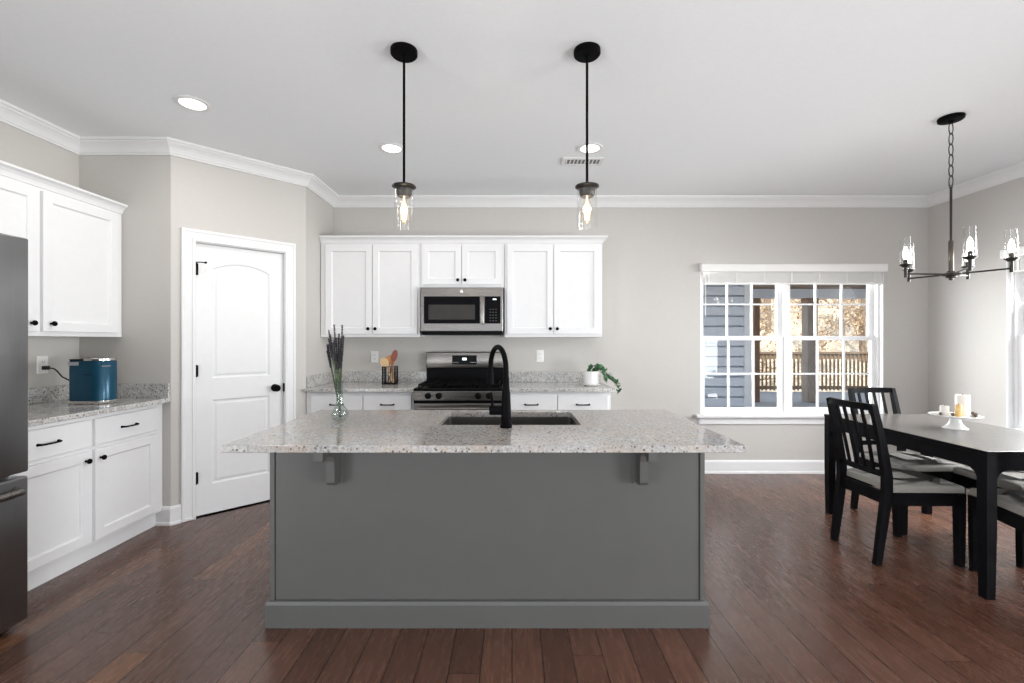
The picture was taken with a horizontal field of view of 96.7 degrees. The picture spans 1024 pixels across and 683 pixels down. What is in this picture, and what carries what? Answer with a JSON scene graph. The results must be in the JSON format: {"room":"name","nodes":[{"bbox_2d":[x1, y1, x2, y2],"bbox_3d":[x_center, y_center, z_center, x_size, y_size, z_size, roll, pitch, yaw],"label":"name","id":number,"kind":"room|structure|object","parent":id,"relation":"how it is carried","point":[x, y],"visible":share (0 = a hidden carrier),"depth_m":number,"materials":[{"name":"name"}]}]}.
{"room":"kitchen","nodes":[
{"label":"kitchen","id":0,"kind":"room"},
{"bbox_2d":[0,121,78,387],"bbox_3d":[-3.190,-0.060,-0.160,0.140,2.760,6.880,0,0,0],"label":"wall","id":1,"kind":"structure","parent":0,"point":[19,148],"depth_m":3.05,"materials":[{"name":"beige paint"}]},
{"bbox_2d":[36,356,47,373],"bbox_3d":[-3.115,0.155,3.020,0.009,0.118,0.072,0,0,0],"label":"wall outlet","id":2,"kind":"object","parent":1,"relation":"attached to","point":[41,361],"visible":0.98,"depth_m":3.01,"materials":[{"name":"white plastic"}]},
{"bbox_2d":[28,384,68,403],"bbox_3d":[-3.108,0.353,2.719,0.020,0.102,1.118,0,0,0],"label":"backsplash","id":3,"kind":"structure","parent":1,"relation":"attached to","point":[60,392],"depth_m":3.04,"materials":[{"name":"stone"}]},
{"bbox_2d":[0,160,127,336],"bbox_3d":[-2.938,-0.506,2.719,0.364,0.948,1.117,0,0,0],"label":"upper cabinet","id":4,"kind":"object","parent":1,"relation":"attached to","point":[75,246],"depth_m":2.86,"materials":[{"name":"white paint"}]},
{"bbox_2d":[79,155,170,505],"bbox_3d":[-2.790,-0.060,3.330,0.660,2.760,0.100,0,0,0],"label":"wall","id":5,"kind":"structure","parent":0,"point":[142,183],"depth_m":3.28,"materials":[{"name":"beige paint"}]},
{"bbox_2d":[117,383,169,397],"bbox_3d":[-2.780,0.353,3.268,0.636,0.102,0.020,0,0,0],"label":"backsplash","id":6,"kind":"structure","parent":5,"relation":"attached to","point":[124,390],"depth_m":3.26,"materials":[{"name":"stone"}]},
{"bbox_2d":[0,99,1023,207],"bbox_3d":[0.525,-1.391,0.480,7.290,0.098,8.160,0,0,0],"label":"crown molding","id":7,"kind":"structure","parent":5,"relation":"attached to","point":[14,116],"depth_m":4.48,"materials":[{"name":"white paint"}]},
{"bbox_2d":[171,156,305,517],"bbox_3d":[-2.167,-0.060,3.657,0.120,2.760,0.948,0,0,45],"label":"wall","id":8,"kind":"structure","parent":0,"point":[206,197],"depth_m":3.53,"materials":[{"name":"beige paint"}]},
{"bbox_2d":[155,504,180,525],"bbox_3d":[-2.485,1.254,3.276,0.174,0.132,0.053,0,0,-15],"label":"baseboard","id":9,"kind":"structure","parent":8,"relation":"attached to","point":[168,515],"depth_m":3.27,"materials":[{"name":"white paint"}]},
{"bbox_2d":[181,227,295,522],"bbox_3d":[-2.159,0.244,3.630,0.801,2.152,0.171,0,0,-45],"label":"door","id":10,"kind":"structure","parent":8,"relation":"in","point":[238,293],"depth_m":3.57,"materials":[{"name":"white paint"}]},
{"bbox_2d":[306,187,332,414],"bbox_3d":[-1.840,-0.060,4.255,0.100,2.760,0.610,0,0,0],"label":"wall","id":11,"kind":"structure","parent":0,"point":[319,214],"depth_m":4.14,"materials":[{"name":"beige paint"}]},
{"bbox_2d":[306,372,334,387],"bbox_3d":[-1.778,0.353,4.246,0.020,0.102,0.582,0,0,0],"label":"backsplash","id":12,"kind":"structure","parent":11,"relation":"attached to","point":[325,378],"depth_m":4.18,"materials":[{"name":"stone"}]},
{"bbox_2d":[0,0,1023,194],"bbox_3d":[0.525,-1.515,0.480,7.590,0.150,8.460,0,0,0],"label":"ceiling","id":13,"kind":"structure","parent":0,"point":[686,97],"depth_m":2.55,"materials":[{"name":"white paint"}]},
{"bbox_2d":[173,95,211,111],"bbox_3d":[-1.930,-1.436,2.750,0.192,0.007,0.192,0,0,0],"label":"recessed light","id":14,"kind":"object","parent":13,"relation":"in","point":[185,101],"visible":1,"depth_m":2.75,"materials":[{"name":"white paint"}]},
{"bbox_2d":[378,142,402,153],"bbox_3d":[-0.895,-1.436,3.385,0.192,0.007,0.192,0,0,0],"label":"recessed light","id":15,"kind":"object","parent":13,"relation":"in","point":[392,148],"visible":0.97,"depth_m":3.38,"materials":[{"name":"white paint"}]},
{"bbox_2d":[390,42,417,219],"bbox_3d":[-0.534,-1.000,2.250,0.132,0.880,0.132,0,0,0],"label":"pendant lamp","id":16,"kind":"object","parent":13,"relation":"hanging from","point":[404,52],"visible":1,"depth_m":2.24,"materials":[{"name":"black metal"}]},
{"bbox_2d":[561,157,603,165],"bbox_3d":[0.560,-1.435,3.630,0.320,0.009,0.150,0,0,0],"label":"ceiling vent","id":17,"kind":"object","parent":13,"relation":"in","point":[567,161],"visible":0.96,"depth_m":3.62,"materials":[{"name":"white metal"}]},
{"bbox_2d":[574,42,600,218],"bbox_3d":[0.371,-1.000,2.250,0.132,0.880,0.132,0,0,0],"label":"pendant lamp","id":18,"kind":"object","parent":13,"relation":"hanging from","point":[585,52],"visible":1,"depth_m":2.24,"materials":[{"name":"black metal"}]},
{"bbox_2d":[577,142,602,153],"bbox_3d":[0.580,-1.436,3.385,0.192,0.007,0.192,0,0,0],"label":"recessed light","id":19,"kind":"object","parent":13,"relation":"in","point":[593,147],"visible":0.95,"depth_m":3.38,"materials":[{"name":"white paint"}]},
{"bbox_2d":[899,112,1019,281],"bbox_3d":[2.803,-0.916,2.931,0.559,1.048,0.562,0,0,0],"label":"chandelier","id":20,"kind":"object","parent":13,"relation":"hanging from","point":[948,119],"visible":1,"depth_m":2.91,"materials":[{"name":"black metal"}]},
{"bbox_2d":[0,474,1023,682],"bbox_3d":[0.525,1.380,0.480,7.590,0.120,8.460,0,0,0],"label":"floor","id":21,"kind":"structure","parent":0,"point":[789,602],"depth_m":2.12,"materials":[{"name":"brown wood"}]},
{"bbox_2d":[0,233,27,632],"bbox_3d":[-2.639,0.421,1.661,0.922,1.798,0.910,0,0,0],"label":"refrigerator","id":22,"kind":"object","parent":21,"relation":"on","point":[13,249],"visible":1,"depth_m":2.04,"materials":[{"name":"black metal"}]},
{"bbox_2d":[11,404,161,590],"bbox_3d":[-2.790,0.878,2.718,0.655,0.884,1.116,0,0,0],"label":"base cabinet","id":23,"kind":"object","parent":21,"relation":"on","point":[95,482],"visible":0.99,"depth_m":2.70,"materials":[{"name":"white paint"}]},
{"bbox_2d":[28,383,170,426],"bbox_3d":[-2.785,0.368,2.719,0.666,0.133,1.118,0,0,0],"label":"countertop","id":24,"kind":"structure","parent":23,"relation":"on","point":[46,405],"depth_m":2.96,"materials":[{"name":"stone"}]},
{"bbox_2d":[42,357,117,403],"bbox_3d":[-2.864,0.253,2.993,0.492,0.299,0.165,0,0,0],"label":"countertop appliance","id":25,"kind":"object","parent":24,"relation":"on","point":[92,380],"visible":1,"depth_m":2.92,"materials":[{"name":"blue metal"}]},
{"bbox_2d":[307,392,413,414],"bbox_3d":[-1.317,0.878,4.230,0.940,0.884,0.655,0,0,0],"label":"base cabinet","id":26,"kind":"object","parent":21,"relation":"on","point":[316,401],"visible":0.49,"depth_m":3.94,"materials":[{"name":"white paint"}]},
{"bbox_2d":[304,372,425,391],"bbox_3d":[-1.317,0.368,4.235,0.941,0.133,0.646,0,0,0],"label":"countertop","id":27,"kind":"structure","parent":26,"relation":"on","point":[351,381],"depth_m":4.28,"materials":[{"name":"stone"}]},
{"bbox_2d":[382,366,397,383],"bbox_3d":[-1.160,0.319,4.330,0.124,0.169,0.124,0,0,0],"label":"utensil basket","id":28,"kind":"object","parent":27,"relation":"on","point":[384,369],"visible":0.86,"depth_m":4.27,"materials":[{"name":"black metal"}]},
{"bbox_2d":[380,358,393,382],"bbox_3d":[-1.182,0.273,4.302,0.126,0.242,0.015,0,0,-2],"label":"wooden spoon","id":29,"kind":"object","parent":28,"relation":"in","point":[384,362],"visible":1,"depth_m":4.29,"materials":[{"name":"brown wood"}]},
{"bbox_2d":[385,355,393,381],"bbox_3d":[-1.165,0.261,4.343,0.084,0.265,0.018,0,0,-7],"label":"wooden spatula","id":30,"kind":"object","parent":28,"relation":"in","point":[388,358],"visible":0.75,"depth_m":4.34,"materials":[{"name":"brown wood"}]},
{"bbox_2d":[387,350,397,382],"bbox_3d":[-1.138,0.236,4.333,0.099,0.314,0.023,0,0,-11],"label":"wooden spoon","id":31,"kind":"object","parent":28,"relation":"in","point":[394,355],"visible":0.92,"depth_m":4.33,"materials":[{"name":"red wood"}]},
{"bbox_2d":[413,352,502,409],"bbox_3d":[-0.460,0.711,4.180,0.766,1.218,0.744,0,0,0],"label":"range","id":32,"kind":"object","parent":21,"relation":"on","point":[454,380],"visible":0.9,"depth_m":4.13,"materials":[{"name":"silver metal"}]},
{"bbox_2d":[414,382,502,390],"bbox_3d":[-0.460,0.411,4.178,0.762,0.025,0.585,0,0,0],"label":"cooktop","id":33,"kind":"object","parent":32,"relation":"in","point":[444,387],"depth_m":3.93,"materials":[{"name":"black metal"}]},
{"bbox_2d":[265,453,709,627],"bbox_3d":[-0.115,0.878,2.290,2.047,0.884,0.770,0,0,0],"label":"kitchen island","id":34,"kind":"object","parent":21,"relation":"on","point":[358,540],"visible":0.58,"depth_m":2.11,"materials":[{"name":"grey paint"}]},
{"bbox_2d":[221,410,745,452],"bbox_3d":[-0.112,0.420,2.240,2.052,0.029,0.930,0,0,0],"label":"island countertop","id":35,"kind":"structure","parent":34,"relation":"on","point":[359,431],"depth_m":1.99,"materials":[{"name":"stone"}]},
{"bbox_2d":[487,345,511,427],"bbox_3d":[-0.064,0.210,2.250,0.109,0.391,0.262,0,0,-6],"label":"faucet","id":36,"kind":"object","parent":35,"relation":"on","point":[504,410],"visible":1,"depth_m":2.14,"materials":[{"name":"black metal"}]},
{"bbox_2d":[443,417,576,424],"bbox_3d":[-0.012,0.538,2.420,0.756,0.204,0.466,0,0,0],"label":"sink","id":37,"kind":"object","parent":35,"relation":"in","point":[451,420],"visible":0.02,"depth_m":2.63,"materials":[{"name":"metal"}]},
{"bbox_3d":[-0.898,0.306,2.370,0.091,0.200,0.091,0,0,0],"label":"bud vase","id":38,"kind":"object","parent":35,"relation":"on","visible":0},
{"bbox_2d":[327,351,340,411],"bbox_3d":[-0.922,0.221,2.358,0.075,0.345,0.009,0,0,-13],"label":"stem","id":39,"kind":"object","parent":38,"relation":"in","point":[327,351],"visible":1,"depth_m":2.35,"materials":[{"name":"green plant"}]},
{"bbox_2d":[327,346,341,415],"bbox_3d":[-0.919,0.208,2.354,0.074,0.372,0.009,0,0,-22],"label":"stem","id":40,"kind":"object","parent":38,"relation":"in","point":[327,346],"visible":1,"depth_m":2.35,"materials":[{"name":"green plant"}]},
{"bbox_2d":[328,338,341,413],"bbox_3d":[-0.915,0.188,2.351,0.076,0.412,0.011,0,0,-45],"label":"stem","id":41,"kind":"object","parent":38,"relation":"in","point":[328,338],"visible":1,"depth_m":2.34,"materials":[{"name":"green plant"}]},
{"bbox_2d":[329,334,341,412],"bbox_3d":[-0.910,0.175,2.349,0.012,0.436,0.072,0,0,40],"label":"stem","id":42,"kind":"object","parent":38,"relation":"in","point":[329,334],"visible":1,"depth_m":2.34,"materials":[{"name":"green plant"}]},
{"bbox_2d":[333,325,338,388],"bbox_3d":[-0.914,0.152,2.373,0.041,0.483,0.012,0,0,20],"label":"stem","id":43,"kind":"object","parent":38,"relation":"in","point":[333,325],"visible":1,"depth_m":2.37,"materials":[{"name":"plant"}]},
{"bbox_2d":[333,342,338,389],"bbox_3d":[-0.907,0.199,2.357,0.048,0.390,0.010,0,0,-39],"label":"stem","id":44,"kind":"object","parent":38,"relation":"in","point":[333,342],"visible":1,"depth_m":2.35,"materials":[{"name":"plant"}]},
{"bbox_2d":[337,353,339,397],"bbox_3d":[-0.902,0.227,2.369,0.009,0.333,0.018,0,0,37],"label":"stem","id":45,"kind":"object","parent":38,"relation":"in","point":[337,353],"visible":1,"depth_m":2.37,"materials":[{"name":"plant"}]},
{"bbox_2d":[339,352,340,404],"bbox_3d":[-0.892,0.223,2.366,0.009,0.342,0.025,0,0,-6],"label":"stem","id":46,"kind":"object","parent":38,"relation":"in","point":[339,352],"visible":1,"depth_m":2.37,"materials":[{"name":"green plant"}]},
{"bbox_2d":[341,325,342,350],"bbox_3d":[-0.889,0.154,2.369,0.024,0.480,0.012,0,0,20],"label":"stem","id":47,"kind":"object","parent":38,"relation":"in","point":[341,325],"visible":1,"depth_m":2.37,"materials":[{"name":"purple plant"}]},
{"bbox_2d":[510,392,610,409],"bbox_3d":[0.394,0.878,4.230,0.932,0.884,0.655,0,0,0],"label":"base cabinet","id":48,"kind":"object","parent":21,"relation":"on","point":[519,400],"visible":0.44,"depth_m":3.94,"materials":[{"name":"white paint"}]},
{"bbox_2d":[509,372,614,391],"bbox_3d":[0.406,0.368,4.235,0.959,0.133,0.646,0,0,0],"label":"countertop","id":49,"kind":"structure","parent":48,"relation":"on","point":[518,381],"depth_m":4.38,"materials":[{"name":"stone"}]},
{"bbox_2d":[582,363,621,393],"bbox_3d":[0.823,0.341,4.171,0.350,0.287,0.161,0,0,5],"label":"potted plant","id":50,"kind":"object","parent":49,"relation":"on","point":[590,378],"visible":1,"depth_m":4.12,"materials":[{"name":"green plant"}]},
{"bbox_2d":[826,397,965,566],"bbox_3d":[2.368,0.846,2.870,0.558,0.953,0.450,0,0,-3],"label":"dining chair","id":51,"kind":"object","parent":21,"relation":"on","point":[899,487],"visible":1,"depth_m":2.73,"materials":[{"name":"black wood"}]},
{"bbox_2d":[847,387,965,534],"bbox_3d":[2.878,0.846,3.389,0.450,0.953,0.558,0,0,-2],"label":"dining chair","id":52,"kind":"object","parent":21,"relation":"on","point":[940,468],"visible":0.48,"depth_m":3.36,"materials":[{"name":"black wood"}]},
{"bbox_2d":[824,414,1023,599],"bbox_3d":[2.817,0.940,2.921,0.801,0.760,1.213,0,0,0],"label":"dining table","id":53,"kind":"object","parent":21,"relation":"on","point":[990,451],"visible":0.86,"depth_m":2.57,"materials":[{"name":"black wood"}]},
{"bbox_2d":[927,412,983,429],"bbox_3d":[2.853,0.515,2.930,0.264,0.089,0.264,0,0,0],"label":"cake stand","id":54,"kind":"object","parent":53,"relation":"on","point":[954,422],"visible":0.84,"depth_m":2.90,"materials":[{"name":"white ceramic"}]},
{"bbox_2d":[940,404,948,415],"bbox_3d":[2.799,0.442,2.945,0.046,0.070,0.046,0,0,0],"label":"candle","id":55,"kind":"object","parent":54,"relation":"on","point":[944,409],"visible":0.91,"depth_m":2.93,"materials":[{"name":"beige wax"}]},
{"bbox_2d":[955,403,961,416],"bbox_3d":[2.841,0.435,2.896,0.030,0.084,0.030,0,0,0],"label":"candle","id":56,"kind":"object","parent":54,"relation":"on","point":[958,408],"visible":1,"depth_m":2.88,"materials":[{"name":"yellow wax"}]},
{"bbox_2d":[955,394,969,415],"bbox_3d":[2.911,0.407,2.940,0.072,0.140,0.072,0,0,0],"label":"candle","id":57,"kind":"object","parent":54,"relation":"on","point":[964,400],"visible":0.8,"depth_m":2.91,"materials":[{"name":"beige wax"}]},
{"bbox_2d":[952,467,1023,567],"bbox_3d":[3.259,0.846,2.858,0.558,0.953,0.450,0,0,3],"label":"dining chair","id":58,"kind":"object","parent":21,"relation":"on","point":[966,477],"visible":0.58,"depth_m":2.82,"materials":[{"name":"black wood"}]},
{"bbox_2d":[968,488,1023,570],"bbox_3d":[2.801,0.846,2.330,0.450,0.953,0.558,0,0,16],"label":"dining chair","id":59,"kind":"object","parent":21,"relation":"on","point":[1010,502],"visible":0.55,"depth_m":2.50,"materials":[{"name":"black wood"}]},
{"bbox_2d":[333,208,927,459],"bbox_3d":[1.260,-0.060,4.630,6.100,2.760,0.140,0,0,0],"label":"wall","id":60,"kind":"structure","parent":0,"point":[649,342],"depth_m":4.56,"materials":[{"name":"beige paint"}]},
{"bbox_2d":[321,244,425,336],"bbox_3d":[-1.323,-0.478,4.378,0.925,0.873,0.364,0,0,0],"label":"upper cabinet","id":61,"kind":"object","parent":60,"relation":"attached to","point":[370,290],"visible":0.98,"depth_m":4.24,"materials":[{"name":"white paint"}]},
{"bbox_2d":[371,351,377,362],"bbox_3d":[-1.375,0.155,4.555,0.072,0.118,0.009,0,0,0],"label":"wall outlet","id":62,"kind":"object","parent":60,"relation":"attached to","point":[374,354],"visible":1,"depth_m":4.55,"materials":[{"name":"white plastic"}]},
{"bbox_2d":[335,372,425,381],"bbox_3d":[-1.317,0.353,4.548,0.941,0.102,0.020,0,0,0],"label":"backsplash","id":63,"kind":"structure","parent":60,"relation":"attached to","point":[346,376],"depth_m":4.54,"materials":[{"name":"stone"}]},
{"bbox_2d":[420,244,504,290],"bbox_3d":[-0.465,-0.709,4.378,0.785,0.413,0.364,0,0,0],"label":"upper cabinet","id":64,"kind":"object","parent":60,"relation":"attached to","point":[441,265],"visible":0.95,"depth_m":4.24,"materials":[{"name":"white paint"}]},
{"bbox_2d":[421,287,503,334],"bbox_3d":[-0.460,-0.279,4.338,0.753,0.438,0.439,0,0,0],"label":"microwave","id":65,"kind":"object","parent":64,"relation":"attached to","point":[444,310],"visible":1,"depth_m":4.15,"materials":[{"name":"grey metal"}]},
{"bbox_2d":[536,350,543,361],"bbox_3d":[0.280,0.145,4.555,0.072,0.118,0.009,0,0,0],"label":"wall outlet","id":66,"kind":"object","parent":60,"relation":"attached to","point":[539,353],"visible":1,"depth_m":4.55,"materials":[{"name":"white plastic"}]},
{"bbox_2d":[505,244,601,336],"bbox_3d":[0.387,-0.478,4.378,0.910,0.873,0.364,0,0,0],"label":"upper cabinet","id":67,"kind":"object","parent":60,"relation":"attached to","point":[552,290],"visible":1,"depth_m":4.24,"materials":[{"name":"white paint"}]},
{"bbox_2d":[319,235,607,243],"bbox_3d":[-0.449,-0.948,4.381,2.673,0.064,0.355,0,0,0],"label":"trim","id":68,"kind":"structure","parent":67,"relation":"on","point":[598,239],"depth_m":4.22,"materials":[{"name":"white paint"}]},
{"bbox_2d":[509,372,600,381],"bbox_3d":[0.406,0.353,4.548,0.959,0.102,0.020,0,0,0],"label":"backsplash","id":69,"kind":"structure","parent":60,"relation":"attached to","point":[513,376],"depth_m":4.54,"materials":[{"name":"stone"}]},
{"bbox_2d":[705,460,853,473],"bbox_3d":[2.516,1.254,2.280,3.308,0.132,4.560,0,0,0],"label":"baseboard","id":70,"kind":"structure","parent":60,"relation":"attached to","point":[711,466],"depth_m":4.54,"materials":[{"name":"white paint"}]},
{"bbox_2d":[695,272,883,424],"bbox_3d":[2.806,0.033,4.602,1.952,1.594,0.194,0,0,0],"label":"window","id":71,"kind":"structure","parent":60,"relation":"in","point":[784,413],"depth_m":4.63,"materials":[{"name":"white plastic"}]},
{"bbox_2d":[699,264,887,316],"bbox_3d":[2.805,-0.509,4.557,1.860,0.528,0.094,0,0,0],"label":"window blind","id":72,"kind":"object","parent":71,"relation":"attached to","point":[711,274],"visible":1,"depth_m":4.57,"materials":[{"name":"white fabric"}]},
{"bbox_2d":[928,177,1023,466],"bbox_3d":[4.240,-0.060,0.410,0.140,2.760,8.300,0,0,0],"label":"wall","id":73,"kind":"structure","parent":0,"point":[967,317],"depth_m":4.11,"materials":[{"name":"beige paint"}]},
{"bbox_2d":[1006,261,1023,430],"bbox_3d":[4.212,0.033,2.920,0.194,1.594,1.950,0,0,0],"label":"window","id":74,"kind":"structure","parent":73,"relation":"in","point":[1014,320],"depth_m":3.81,"materials":[{"name":"white plastic"}]},
{"bbox_2d":[1000,246,1023,311],"bbox_3d":[4.167,-0.509,2.921,0.094,0.528,1.858,0,0,0],"label":"window blind","id":75,"kind":"object","parent":74,"relation":"attached to","point":[1019,251],"visible":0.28,"depth_m":3.76,"materials":[{"name":"white fabric"}]},
{"label":"outside","id":76,"kind":"structure","parent":0,"visible":0},
{"bbox_2d":[760,299,868,390],"bbox_3d":[21.000,-4.058,33.600,66.000,13.874,42.000,0,0,0],"label":"slope","id":77,"kind":"structure","parent":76,"point":[795,330],"depth_m":20.02,"materials":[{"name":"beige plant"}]},
{"bbox_2d":[760,305,800,390],"bbox_3d":[7.787,-2.280,15.022,2.724,9.293,3.063,0,0,-40],"label":"bare tree","id":78,"kind":"object","parent":77,"relation":"on","point":[763,308],"visible":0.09,"depth_m":14.77,"materials":[{"name":"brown plant"}]},
{"bbox_2d":[760,299,801,332],"bbox_3d":[11.904,-4.150,21.386,2.500,8.350,2.748,0,0,10],"label":"bare tree","id":79,"kind":"object","parent":77,"relation":"on","point":[767,301],"visible":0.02,"depth_m":21.25,"materials":[{"name":"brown plant"}]},
{"bbox_2d":[790,299,853,361],"bbox_3d":[10.693,-1.810,16.412,2.383,7.244,2.171,0,0,13],"label":"bare tree","id":80,"kind":"object","parent":77,"relation":"on","point":[792,302],"visible":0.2,"depth_m":16.27,"materials":[{"name":"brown plant"}]},
{"bbox_2d":[819,299,860,343],"bbox_3d":[15.457,-2.443,21.247,2.628,5.120,2.554,0,0,10],"label":"bare tree","id":81,"kind":"object","parent":77,"relation":"on","point":[845,321],"visible":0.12,"depth_m":21.03,"materials":[{"name":"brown plant"}]},
{"bbox_2d":[826,299,867,362],"bbox_3d":[13.832,-3.140,17.866,2.868,8.690,2.590,0,0,-5],"label":"bare tree","id":82,"kind":"object","parent":77,"relation":"on","point":[861,316],"visible":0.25,"depth_m":17.88,"materials":[{"name":"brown plant"}]},
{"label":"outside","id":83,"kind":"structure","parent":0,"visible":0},
{"bbox_2d":[753,285,865,288],"bbox_3d":[8.500,-1.228,7.510,15.000,0.145,5.580,0,0,0],"label":"ceiling","id":84,"kind":"structure","parent":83,"point":[754,286],"depth_m":9.64,"materials":[{"name":"brown wood"}]},
{"bbox_2d":[753,289,865,298],"bbox_3d":[10.105,-1.055,10.090,11.790,0.200,0.220,0,0,0],"label":"beam","id":85,"kind":"structure","parent":84,"relation":"attached to","point":[757,293],"depth_m":9.98,"materials":[{"name":"blue"}]},
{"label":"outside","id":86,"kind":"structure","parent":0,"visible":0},
{"bbox_2d":[755,391,868,406],"bbox_3d":[8.500,1.390,8.460,15.000,0.100,7.480,0,0,0],"label":"deck","id":87,"kind":"object","parent":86,"point":[767,398],"visible":0.12,"depth_m":10.70,"materials":[{"name":"wood"}]},
{"bbox_2d":[703,285,743,406],"bbox_3d":[2.540,-0.470,8.127,3.080,3.620,0.246,0,0,0],"label":"wall","id":88,"kind":"structure","parent":87,"relation":"on","point":[714,323],"depth_m":8.01,"materials":[{"name":"blue"}]},
{"bbox_2d":[740,285,751,406],"bbox_3d":[4.143,-0.470,8.094,0.124,3.620,0.212,0,0,0],"label":"trim","id":89,"kind":"structure","parent":88,"relation":"attached to","point":[747,346],"depth_m":7.99,"materials":[{"name":"white wood"}]},
{"bbox_2d":[753,298,760,401],"bbox_3d":[5.400,0.193,10.090,0.154,2.294,0.154,0,0,0],"label":"porch post","id":90,"kind":"object","parent":87,"relation":"on","point":[756,308],"visible":0.58,"depth_m":10.03,"materials":[{"name":"brown wood"}]},
{"bbox_2d":[801,298,818,402],"bbox_3d":[6.600,0.193,10.090,0.244,2.294,0.244,0,0,0],"label":"porch post","id":91,"kind":"object","parent":87,"relation":"on","point":[808,346],"visible":0.8,"depth_m":9.98,"materials":[{"name":"brown wood"}]},
{"bbox_2d":[760,352,868,390],"bbox_3d":[8.650,0.805,12.025,8.700,1.070,0.190,0,0,0],"label":"deck railing","id":92,"kind":"object","parent":87,"relation":"on","point":[763,355],"visible":0.27,"depth_m":11.97,"materials":[{"name":"brown wood"}]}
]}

